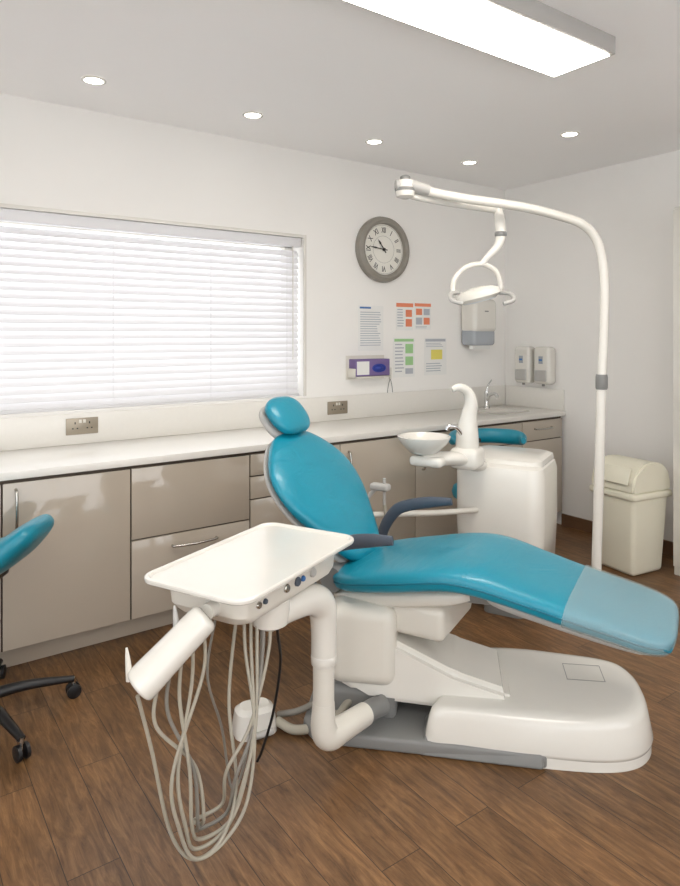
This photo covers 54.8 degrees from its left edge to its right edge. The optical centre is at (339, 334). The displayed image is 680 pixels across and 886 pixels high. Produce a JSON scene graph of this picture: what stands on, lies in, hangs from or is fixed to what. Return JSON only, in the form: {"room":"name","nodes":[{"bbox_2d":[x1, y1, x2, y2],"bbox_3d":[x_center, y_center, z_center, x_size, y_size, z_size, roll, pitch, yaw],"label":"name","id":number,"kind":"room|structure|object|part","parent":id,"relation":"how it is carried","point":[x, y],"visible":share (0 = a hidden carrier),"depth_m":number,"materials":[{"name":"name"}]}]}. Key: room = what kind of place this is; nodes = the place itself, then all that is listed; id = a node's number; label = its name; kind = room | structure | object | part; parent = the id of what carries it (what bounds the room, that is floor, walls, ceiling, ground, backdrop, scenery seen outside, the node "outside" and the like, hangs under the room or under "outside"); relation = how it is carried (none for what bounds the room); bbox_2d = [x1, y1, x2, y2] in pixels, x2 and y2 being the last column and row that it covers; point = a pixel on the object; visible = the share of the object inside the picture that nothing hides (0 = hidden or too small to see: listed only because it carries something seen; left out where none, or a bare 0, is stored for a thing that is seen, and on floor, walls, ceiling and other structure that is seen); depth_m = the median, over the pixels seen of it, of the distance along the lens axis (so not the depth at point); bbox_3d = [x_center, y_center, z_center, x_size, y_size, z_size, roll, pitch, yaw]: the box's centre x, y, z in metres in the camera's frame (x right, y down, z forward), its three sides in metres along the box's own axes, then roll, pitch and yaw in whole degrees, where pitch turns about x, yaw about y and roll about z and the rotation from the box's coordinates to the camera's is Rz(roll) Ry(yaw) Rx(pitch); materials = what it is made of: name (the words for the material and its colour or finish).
{"room":"dental clinic","nodes":[
{"label":"dental clinic","id":0,"kind":"room"},
{"bbox_2d":[0,93,504,417],"bbox_3d":[-1.029,0.125,4.063,6.244,2.750,0.250,0,0,-35],"label":"wall","id":1,"kind":"structure","parent":0,"point":[55,156],"depth_m":4.49,"materials":[{"name":"paint"}]},
{"bbox_2d":[0,221,290,248],"bbox_3d":[-1.505,-0.630,3.778,2.837,0.060,0.060,0,0,-35],"label":"frame","id":2,"kind":"object","parent":1,"relation":"attached to","point":[1,222],"visible":0.28,"depth_m":3.95,"materials":[{"name":"white plastic"}]},
{"bbox_2d":[0,208,300,414],"bbox_3d":[-1.427,-0.121,3.667,2.815,1.072,0.073,0,0,-35],"label":"blind","id":3,"kind":"object","parent":1,"relation":"attached to","point":[74,354],"visible":1,"depth_m":3.85,"materials":[{"name":"white plastic"}]},
{"bbox_3d":[-1.433,0.405,3.676,2.807,0.020,0.050,0,0,-35],"label":"rail","id":4,"kind":"part","parent":3,"relation":"part of","materials":[{"name":"white"}]},
{"bbox_2d":[0,203,305,395],"bbox_3d":[-1.395,-0.133,3.641,2.857,1.095,0.012,0,0,-35],"label":"trim","id":5,"kind":"structure","parent":1,"relation":"attached to","point":[3,205],"depth_m":4.04,"materials":[{"name":"white plastic"}]},
{"bbox_2d":[346,355,391,379],"bbox_3d":[0.215,0.233,4.726,0.350,0.170,0.114,0,0,-35],"label":"holder","id":6,"kind":"object","parent":1,"relation":"attached to","point":[361,366],"visible":1,"depth_m":4.69,"materials":[{"name":"white plastic"}]},
{"bbox_2d":[358,305,382,350],"bbox_3d":[0.226,-0.050,4.802,0.235,0.330,0.003,0,0,-35],"label":"notice sheet","id":7,"kind":"object","parent":1,"relation":"attached to","point":[370,318],"visible":1,"depth_m":4.80,"materials":[{"name":"paper"}]},
{"bbox_2d":[355,216,409,282],"bbox_3d":[0.323,-0.630,4.835,0.488,0.488,0.061,0,0,-35],"label":"wall clock","id":8,"kind":"object","parent":1,"relation":"attached to","point":[382,251],"visible":1,"depth_m":4.82,"materials":[{"name":"grey plastic"}]},
{"bbox_2d":[393,338,414,377],"bbox_3d":[0.487,0.170,4.988,0.215,0.300,0.003,0,0,-35],"label":"poster","id":9,"kind":"object","parent":1,"relation":"attached to","point":[403,348],"visible":1,"depth_m":4.98,"materials":[{"name":"paper"}]},
{"bbox_2d":[394,339,413,341],"bbox_3d":[0.487,0.040,4.987,0.194,0.021,0.001,0,0,-35],"label":"print","id":10,"kind":"object","parent":9,"relation":"attached to","point":[395,340],"depth_m":4.99},
{"bbox_2d":[405,368,412,373],"bbox_3d":[0.529,0.275,5.016,0.077,0.042,0.001,0,0,-35],"label":"print","id":11,"kind":"object","parent":9,"relation":"attached to","point":[407,370],"depth_m":5.01,"materials":[{"name":"grey paper"}]},
{"bbox_2d":[405,356,412,364],"bbox_3d":[0.529,0.197,5.016,0.077,0.066,0.001,0,0,-35],"label":"print","id":12,"kind":"object","parent":9,"relation":"on","point":[408,359],"depth_m":5.01},
{"bbox_2d":[405,344,412,352],"bbox_3d":[0.529,0.104,5.016,0.077,0.072,0.001,0,0,-35],"label":"print","id":13,"kind":"object","parent":9,"relation":"on","point":[408,347],"depth_m":5.01},
{"bbox_2d":[396,303,412,329],"bbox_3d":[0.493,-0.139,4.992,0.170,0.207,0.003,0,0,-35],"label":"poster","id":14,"kind":"object","parent":1,"relation":"attached to","point":[404,311],"visible":1,"depth_m":4.99,"materials":[{"name":"paper"}]},
{"bbox_2d":[396,303,412,306],"bbox_3d":[0.493,-0.228,4.991,0.170,0.029,0.001,0,0,-35],"label":"print","id":15,"kind":"object","parent":14,"relation":"attached to","point":[397,304],"depth_m":4.99},
{"bbox_2d":[406,319,411,326],"bbox_3d":[0.526,-0.093,5.014,0.063,0.058,0.001,0,0,-35],"label":"print","id":16,"kind":"object","parent":14,"relation":"attached to","point":[408,321],"depth_m":5.01},
{"bbox_2d":[406,310,411,316],"bbox_3d":[0.526,-0.165,5.014,0.063,0.054,0.001,0,0,-35],"label":"print","id":17,"kind":"object","parent":14,"relation":"on","point":[408,312],"depth_m":5.01},
{"bbox_2d":[414,303,430,329],"bbox_3d":[0.643,-0.142,5.099,0.170,0.205,0.003,0,0,-35],"label":"poster","id":18,"kind":"object","parent":1,"relation":"attached to","point":[422,312],"visible":1,"depth_m":5.10,"materials":[{"name":"paper"}]},
{"bbox_2d":[416,318,421,324],"bbox_3d":[0.612,-0.108,5.075,0.063,0.053,0.001,0,0,-35],"label":"print","id":19,"kind":"object","parent":18,"relation":"on","point":[418,320],"depth_m":5.07,"materials":[{"name":"grey paper"}]},
{"bbox_2d":[416,309,421,314],"bbox_3d":[0.612,-0.179,5.075,0.063,0.049,0.001,0,0,-35],"label":"print","id":20,"kind":"object","parent":18,"relation":"on","point":[418,311],"depth_m":5.07},
{"bbox_2d":[415,303,430,306],"bbox_3d":[0.644,-0.233,5.098,0.170,0.025,0.001,0,0,-35],"label":"print","id":21,"kind":"object","parent":18,"relation":"attached to","point":[416,304],"depth_m":5.10},
{"bbox_2d":[424,318,429,324],"bbox_3d":[0.677,-0.108,5.122,0.063,0.053,0.001,0,0,-35],"label":"print","id":22,"kind":"object","parent":18,"relation":"on","point":[426,320],"depth_m":5.12},
{"bbox_2d":[424,309,429,314],"bbox_3d":[0.677,-0.179,5.122,0.063,0.049,0.001,0,0,-35],"label":"print","id":23,"kind":"object","parent":18,"relation":"on","point":[426,311],"depth_m":5.12,"materials":[{"name":"grey paper"}]},
{"bbox_2d":[424,338,445,374],"bbox_3d":[0.753,0.169,5.178,0.240,0.293,0.003,0,0,-35],"label":"notice","id":24,"kind":"object","parent":1,"relation":"attached to","point":[434,348],"visible":1,"depth_m":5.17,"materials":[{"name":"paper"}]},
{"bbox_2d":[425,339,444,341],"bbox_3d":[0.754,0.041,5.177,0.216,0.020,0.001,0,0,-35],"label":"print","id":25,"kind":"object","parent":24,"relation":"on","point":[426,340],"depth_m":5.17,"materials":[{"name":"grey paper"}]},
{"bbox_2d":[431,350,441,358],"bbox_3d":[0.764,0.154,5.184,0.120,0.076,0.001,0,0,-35],"label":"print","id":26,"kind":"object","parent":24,"relation":"on","point":[435,354],"depth_m":5.18},
{"bbox_2d":[461,299,495,348],"bbox_3d":[1.130,-0.087,5.339,0.270,0.405,0.173,0,0,-35],"label":"paper towel dispenser","id":27,"kind":"object","parent":1,"relation":"attached to","point":[478,320],"visible":0.83,"depth_m":5.27,"materials":[{"name":"white plastic"}]},
{"bbox_2d":[0,523,679,885],"bbox_3d":[0.533,1.550,1.873,6.244,0.100,5.630,0,0,-35],"label":"floor","id":28,"kind":"structure","parent":0,"point":[84,809],"depth_m":2.15,"materials":[{"name":"brown wood"}]},
{"bbox_2d":[0,514,80,762],"bbox_3d":[-1.419,1.105,2.535,0.696,0.789,0.722,0,0,0],"label":"stool","id":29,"kind":"object","parent":28,"relation":"on","point":[23,540],"visible":1,"depth_m":2.46,"materials":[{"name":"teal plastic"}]},
{"bbox_3d":[-1.434,0.935,2.531,0.220,0.040,0.200,0,0,0],"label":"seat plate","id":30,"kind":"part","parent":29,"relation":"part of","materials":[{"name":"black plastic"}]},
{"bbox_3d":[-1.246,1.408,2.414,0.317,0.059,0.050,0,0,39],"label":"leg","id":31,"kind":"part","parent":29,"relation":"part of","materials":[{"name":"black plastic"}]},
{"bbox_3d":[-1.124,1.440,2.316,0.015,0.040,0.016,0,0,0],"label":"stem","id":32,"kind":"part","parent":29,"relation":"part of","materials":[{"name":"metal"}]},
{"bbox_3d":[-1.411,0.823,2.531,0.543,0.224,0.362,0,0,0],"label":"saddle seat","id":33,"kind":"part","parent":29,"relation":"part of","materials":[{"name":"teal leather"}]},
{"bbox_3d":[-1.237,1.408,2.635,0.317,0.059,0.050,0,0,-33],"label":"leg","id":34,"kind":"part","parent":29,"relation":"part of","materials":[{"name":"black plastic"}]},
{"bbox_2d":[232,697,276,741],"bbox_3d":[-0.320,1.450,2.480,0.160,0.099,0.142,0,0,-25],"label":"foot pedal","id":35,"kind":"object","parent":28,"relation":"on","point":[242,714],"visible":0.62,"depth_m":2.45,"materials":[{"name":"white plastic"}]},
{"bbox_2d":[0,385,565,666],"bbox_3d":[-0.849,0.965,3.644,6.031,1.069,0.636,0,0,-35],"label":"base cabinet","id":36,"kind":"object","parent":28,"relation":"on","point":[154,488],"visible":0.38,"depth_m":3.39,"materials":[{"name":"beige laminate"}]},
{"bbox_3d":[-1.706,1.016,2.702,0.553,0.730,0.020,0,0,-35],"label":"door","id":37,"kind":"part","parent":36,"relation":"part of","materials":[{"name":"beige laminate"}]},
{"bbox_3d":[-1.417,0.770,2.873,0.013,0.192,0.040,0,0,-35],"label":"handle","id":38,"kind":"part","parent":36,"relation":"part of","materials":[{"name":"metal"}]},
{"bbox_3d":[-1.249,1.016,3.028,0.556,0.730,0.020,0,0,-35],"label":"door","id":39,"kind":"part","parent":36,"relation":"part of","materials":[{"name":"beige laminate"}]},
{"bbox_2d":[66,417,97,435],"bbox_3d":[-1.416,0.500,3.604,0.170,0.090,0.011,0,0,-35],"label":"double socket","id":40,"kind":"object","parent":36,"relation":"attached to","point":[74,426],"visible":1,"depth_m":3.60,"materials":[{"name":"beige metal"}]},
{"bbox_3d":[-0.757,0.824,3.379,0.639,0.345,0.020,0,0,-35],"label":"drawer","id":41,"kind":"part","parent":36,"relation":"part of","materials":[{"name":"beige laminate"}]},
{"bbox_3d":[-0.757,1.192,3.379,0.639,0.378,0.020,0,0,-35],"label":"drawer","id":42,"kind":"part","parent":36,"relation":"part of","materials":[{"name":"beige laminate"}]},
{"bbox_3d":[-0.737,1.061,3.358,0.253,0.015,0.040,0,0,-35],"label":"handle","id":43,"kind":"part","parent":36,"relation":"part of","materials":[{"name":"metal"}]},
{"bbox_3d":[-0.249,0.833,3.741,0.594,0.118,0.020,0,0,-35],"label":"drawer","id":44,"kind":"part","parent":36,"relation":"part of","materials":[{"name":"beige laminate"}]},
{"bbox_3d":[-0.249,1.018,3.741,0.594,0.238,0.020,0,0,-35],"label":"drawer","id":45,"kind":"part","parent":36,"relation":"part of","materials":[{"name":"beige laminate"}]},
{"bbox_2d":[0,405,565,480],"bbox_3d":[-0.856,0.616,3.653,6.029,0.036,0.612,0,0,-35],"label":"countertop","id":46,"kind":"structure","parent":36,"relation":"on","point":[64,459],"depth_m":3.62,"materials":[{"name":"white laminate"}]},
{"bbox_2d":[483,379,498,408],"bbox_3d":[1.214,0.481,5.283,0.083,0.232,0.207,0,0,-3],"label":"tap","id":47,"kind":"object","parent":46,"relation":"on","point":[487,395],"visible":1,"depth_m":5.33,"materials":[{"name":"silver metal"}]},
{"bbox_3d":[1.220,0.501,5.269,0.030,0.092,0.184,0,0,-18],"label":"spout","id":48,"kind":"part","parent":47,"relation":"part of","materials":[{"name":"silver metal"}]},
{"bbox_2d":[478,408,528,414],"bbox_3d":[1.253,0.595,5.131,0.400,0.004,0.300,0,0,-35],"label":"sink","id":49,"kind":"object","parent":46,"relation":"in","point":[497,411],"visible":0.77,"depth_m":5.11,"materials":[{"name":"white ceramic"}]},
{"bbox_3d":[-0.249,0.709,3.741,0.594,0.115,0.020,0,0,-35],"label":"drawer","id":50,"kind":"part","parent":36,"relation":"part of","materials":[{"name":"beige laminate"}]},
{"bbox_2d":[327,401,347,414],"bbox_3d":[-0.016,0.510,4.603,0.170,0.090,0.011,0,0,-35],"label":"double socket","id":51,"kind":"object","parent":36,"relation":"attached to","point":[336,407],"visible":1,"depth_m":4.60,"materials":[{"name":"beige metal"}]},
{"bbox_3d":[0.240,1.016,4.089,0.593,0.730,0.020,0,0,-35],"label":"door","id":52,"kind":"part","parent":36,"relation":"part of","materials":[{"name":"beige laminate"}]},
{"bbox_3d":[0.712,1.016,4.426,0.553,0.730,0.020,0,0,-35],"label":"door","id":53,"kind":"part","parent":36,"relation":"part of","materials":[{"name":"beige laminate"}]},
{"bbox_3d":[1.143,0.724,4.734,0.493,0.145,0.020,0,0,-35],"label":"drawer","id":54,"kind":"part","parent":36,"relation":"part of","materials":[{"name":"beige laminate"}]},
{"bbox_3d":[1.143,1.093,4.734,0.493,0.578,0.020,0,0,-35],"label":"door","id":55,"kind":"part","parent":36,"relation":"part of","materials":[{"name":"beige laminate"}]},
{"bbox_3d":[1.544,0.724,5.020,0.477,0.145,0.020,0,0,-35],"label":"drawer","id":56,"kind":"part","parent":36,"relation":"part of","materials":[{"name":"beige laminate"}]},
{"bbox_3d":[1.544,1.093,5.020,0.477,0.578,0.020,0,0,-35],"label":"door","id":57,"kind":"part","parent":36,"relation":"part of","materials":[{"name":"beige laminate"}]},
{"bbox_3d":[1.559,0.711,4.995,0.212,0.015,0.040,0,0,-35],"label":"handle","id":58,"kind":"part","parent":36,"relation":"part of","materials":[{"name":"metal"}]},
{"bbox_2d":[368,383,556,618],"bbox_3d":[0.715,0.872,3.425,1.090,1.254,0.552,0,0,-40],"label":"dental cuspidor unit","id":59,"kind":"object","parent":28,"relation":"on","point":[502,490],"visible":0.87,"depth_m":3.36,"materials":[{"name":"white plastic"}]},
{"bbox_3d":[0.158,0.827,3.276,0.064,0.147,0.022,0,0,14],"label":"holder post","id":60,"kind":"part","parent":59,"relation":"part of","materials":[{"name":"grey plastic"}]},
{"bbox_2d":[397,432,450,454],"bbox_3d":[0.420,0.549,3.280,0.266,0.092,0.266,0,0,29],"label":"bowl","id":61,"kind":"object","parent":59,"relation":"on","point":[417,443],"depth_m":3.21,"materials":[{"name":"white ceramic"}]},
{"bbox_3d":[0.444,0.909,3.345,0.595,0.049,0.072,0,0,-17],"label":"assistant arm","id":62,"kind":"part","parent":59,"relation":"part of","materials":[{"name":"white plastic"}]},
{"bbox_2d":[410,454,446,467],"bbox_3d":[0.450,0.625,3.280,0.170,0.050,0.150,0,0,29],"label":"shelf","id":63,"kind":"object","parent":59,"relation":"attached to","point":[424,460],"depth_m":3.22,"materials":[{"name":"white plastic"}]},
{"bbox_3d":[0.930,0.666,3.618,0.430,0.043,0.410,0,0,29],"label":"lid","id":64,"kind":"part","parent":59,"relation":"part of","materials":[{"name":"white plastic"}]},
{"bbox_2d":[259,396,678,772],"bbox_3d":[0.407,0.889,2.594,1.665,1.221,0.730,0,0,23],"label":"dental chair","id":65,"kind":"object","parent":28,"relation":"on","point":[399,603],"visible":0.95,"depth_m":2.43,"materials":[{"name":"teal plastic"}]},
{"bbox_2d":[125,523,389,861],"bbox_3d":[-0.238,1.095,2.097,0.410,0.799,1.042,0,0,29],"label":"dental delivery unit","id":66,"kind":"object","parent":65,"relation":"attached to","point":[264,576],"visible":1,"depth_m":1.94,"materials":[{"name":"white plastic"}]},
{"bbox_2d":[144,523,353,605],"bbox_3d":[-0.260,0.705,2.080,0.388,0.018,0.653,0,0,29],"label":"tray","id":67,"kind":"object","parent":66,"relation":"on","point":[240,569],"depth_m":2.02,"materials":[{"name":"white plastic"}]},
{"bbox_2d":[252,599,289,631],"bbox_3d":[-0.215,0.850,2.020,0.120,0.100,0.120,0,0,29],"label":"joint","id":68,"kind":"object","parent":66,"relation":"on","point":[277,618],"depth_m":1.97,"materials":[{"name":"white plastic"}]},
{"bbox_3d":[-0.128,0.956,2.118,0.102,0.289,0.307,0,0,42],"label":"arm","id":69,"kind":"part","parent":66,"relation":"part of","materials":[{"name":"white plastic"}]},
{"bbox_3d":[-0.055,1.185,2.200,0.072,0.210,0.072,0,0,29],"label":"arm post","id":70,"kind":"part","parent":66,"relation":"part of","materials":[{"name":"white plastic"}]},
{"bbox_3d":[0.007,1.322,2.272,0.092,0.185,0.278,0,0,39],"label":"arm","id":71,"kind":"part","parent":66,"relation":"part of","materials":[{"name":"white plastic"}]},
{"bbox_3d":[0.119,1.380,2.416,0.075,0.080,0.128,0,0,42],"label":"arm mount","id":72,"kind":"part","parent":66,"relation":"part of","materials":[{"name":"grey plastic"}]},
{"bbox_3d":[-0.056,0.679,2.839,0.430,0.506,0.608,0,0,29],"label":"backrest","id":73,"kind":"part","parent":65,"relation":"part of","materials":[{"name":"teal leather"}]},
{"bbox_3d":[0.039,0.884,2.457,0.376,0.331,0.086,0,0,29],"label":"armrest","id":74,"kind":"part","parent":65,"relation":"part of","materials":[{"name":"grey plastic"}]},
{"bbox_3d":[0.319,0.884,2.962,0.376,0.331,0.086,0,0,29],"label":"armrest","id":75,"kind":"part","parent":65,"relation":"part of","materials":[{"name":"grey plastic"}]},
{"bbox_3d":[0.334,1.474,2.562,0.928,0.049,0.470,0,0,10],"label":"floor plate","id":76,"kind":"part","parent":65,"relation":"part of","materials":[{"name":"grey plastic"}]},
{"bbox_3d":[0.334,1.260,2.603,0.654,0.258,0.330,0,0,9],"label":"lift arm","id":77,"kind":"part","parent":65,"relation":"part of","materials":[{"name":"white plastic"}]},
{"bbox_3d":[0.280,1.070,2.653,0.420,0.130,0.360,0,0,29],"label":"seat frame","id":78,"kind":"part","parent":65,"relation":"part of","materials":[{"name":"white plastic"}]},
{"bbox_3d":[0.581,0.915,2.486,1.246,0.200,0.563,0,0,29],"label":"seat","id":79,"kind":"part","parent":65,"relation":"part of","materials":[{"name":"teal leather"}]},
{"bbox_2d":[449,428,526,498],"bbox_3d":[0.915,1.053,4.095,0.527,0.892,0.540,0,0,0],"label":"stool","id":80,"kind":"object","parent":28,"relation":"on","point":[486,435],"visible":0.23,"depth_m":4.21,"materials":[{"name":"teal leather"}]},
{"bbox_3d":[0.900,0.983,4.100,0.400,0.115,0.400,0,0,0],"label":"round seat","id":81,"kind":"part","parent":80,"relation":"part of","materials":[{"name":"teal leather"}]},
{"bbox_2d":[394,175,609,570],"bbox_3d":[0.857,0.346,3.477,1.192,2.305,0.266,0,0,-8],"label":"light","id":82,"kind":"object","parent":28,"relation":"on","point":[405,187],"visible":0.97,"depth_m":3.48,"materials":[{"name":"white plastic"}]},
{"bbox_3d":[0.330,-0.790,3.320,0.052,0.031,0.052,0,0,29],"label":"joint knob","id":83,"kind":"part","parent":82,"relation":"part of","materials":[{"name":"grey plastic"}]},
{"bbox_3d":[0.585,-0.692,3.430,0.560,0.078,0.045,0,0,-22],"label":"spring arm","id":84,"kind":"part","parent":82,"relation":"part of","materials":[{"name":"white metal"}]},
{"bbox_2d":[590,455,671,575],"bbox_3d":[1.864,1.147,4.223,0.371,0.702,0.350,0,0,-28],"label":"waste bin","id":85,"kind":"object","parent":28,"relation":"on","point":[636,491],"visible":0.79,"depth_m":4.10,"materials":[{"name":"beige plastic"}]},
{"bbox_3d":[1.869,0.888,4.226,0.350,0.184,0.330,0,0,-27],"label":"lid","id":86,"kind":"part","parent":85,"relation":"part of","materials":[{"name":"beige plastic"}]},
{"bbox_2d":[673,207,679,575],"bbox_3d":[2.464,0.350,3.870,0.371,2.300,0.820,0,0,-35],"label":"storage cabinet","id":87,"kind":"object","parent":28,"relation":"on","point":[676,212],"visible":1,"depth_m":4.07,"materials":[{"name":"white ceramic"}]},
{"bbox_2d":[0,0,679,189],"bbox_3d":[0.533,-1.300,1.873,6.244,0.100,5.630,0,0,-35],"label":"ceiling","id":88,"kind":"structure","parent":0,"point":[324,77],"depth_m":3.22,"materials":[{"name":"paint"}]},
{"bbox_2d":[81,76,105,84],"bbox_3d":[-1.207,-1.247,3.217,0.116,0.006,0.116,0,0,-35],"label":"recessed light","id":89,"kind":"object","parent":88,"relation":"in","point":[92,80],"visible":1,"depth_m":3.21,"materials":[{"name":"white ceramic"}]},
{"bbox_2d":[243,111,262,118],"bbox_3d":[-0.495,-1.247,3.725,0.116,0.006,0.116,0,0,-35],"label":"recessed light","id":90,"kind":"object","parent":88,"relation":"in","point":[251,115],"visible":1,"depth_m":3.73,"materials":[{"name":"white ceramic"}]},
{"bbox_2d":[365,139,382,144],"bbox_3d":[0.221,-1.247,4.236,0.116,0.006,0.116,0,0,-35],"label":"recessed light","id":91,"kind":"object","parent":88,"relation":"in","point":[370,141],"visible":1,"depth_m":4.23,"materials":[{"name":"white ceramic"}]},
{"bbox_2d":[461,160,477,164],"bbox_3d":[0.938,-1.247,4.747,0.116,0.006,0.116,0,0,-35],"label":"recessed light","id":92,"kind":"object","parent":88,"relation":"in","point":[468,162],"visible":1,"depth_m":4.74,"materials":[{"name":"white ceramic"}]},
{"bbox_2d":[342,0,614,76],"bbox_3d":[0.442,-1.210,2.428,1.530,0.080,0.310,0,0,-35],"label":"panel light","id":93,"kind":"object","parent":88,"relation":"attached to","point":[534,35],"depth_m":2.53,"materials":[{"name":"white plastic"}]},
{"bbox_2d":[560,131,579,136],"bbox_3d":[1.428,-1.247,4.077,0.116,0.006,0.116,0,0,-35],"label":"recessed light","id":94,"kind":"object","parent":88,"relation":"in","point":[569,133],"visible":1,"depth_m":4.07,"materials":[{"name":"white ceramic"}]},
{"bbox_2d":[505,150,679,541],"bbox_3d":[3.066,0.125,3.526,0.200,2.750,5.380,0,0,-35],"label":"wall","id":95,"kind":"structure","parent":0,"point":[552,270],"depth_m":4.94,"materials":[{"name":"paint"}]},
{"bbox_2d":[515,346,534,384],"bbox_3d":[1.522,0.253,5.416,0.116,0.315,0.158,0,0,-35],"label":"soap dispenser","id":96,"kind":"object","parent":95,"relation":"attached to","point":[524,355],"visible":0.95,"depth_m":5.36,"materials":[{"name":"white plastic"}]},
{"bbox_2d":[534,347,554,385],"bbox_3d":[1.635,0.253,5.257,0.116,0.315,0.158,0,0,-35],"label":"soap dispenser","id":97,"kind":"object","parent":95,"relation":"attached to","point":[544,357],"visible":1,"depth_m":5.21,"materials":[{"name":"white plastic"}]},
{"bbox_2d":[561,513,672,555],"bbox_3d":[3.147,1.455,3.228,0.015,0.090,4.800,0,0,-35],"label":"baseboard","id":98,"kind":"structure","parent":95,"relation":"attached to","point":[570,521],"depth_m":5.02,"materials":[{"name":"brown wood"}]}
]}

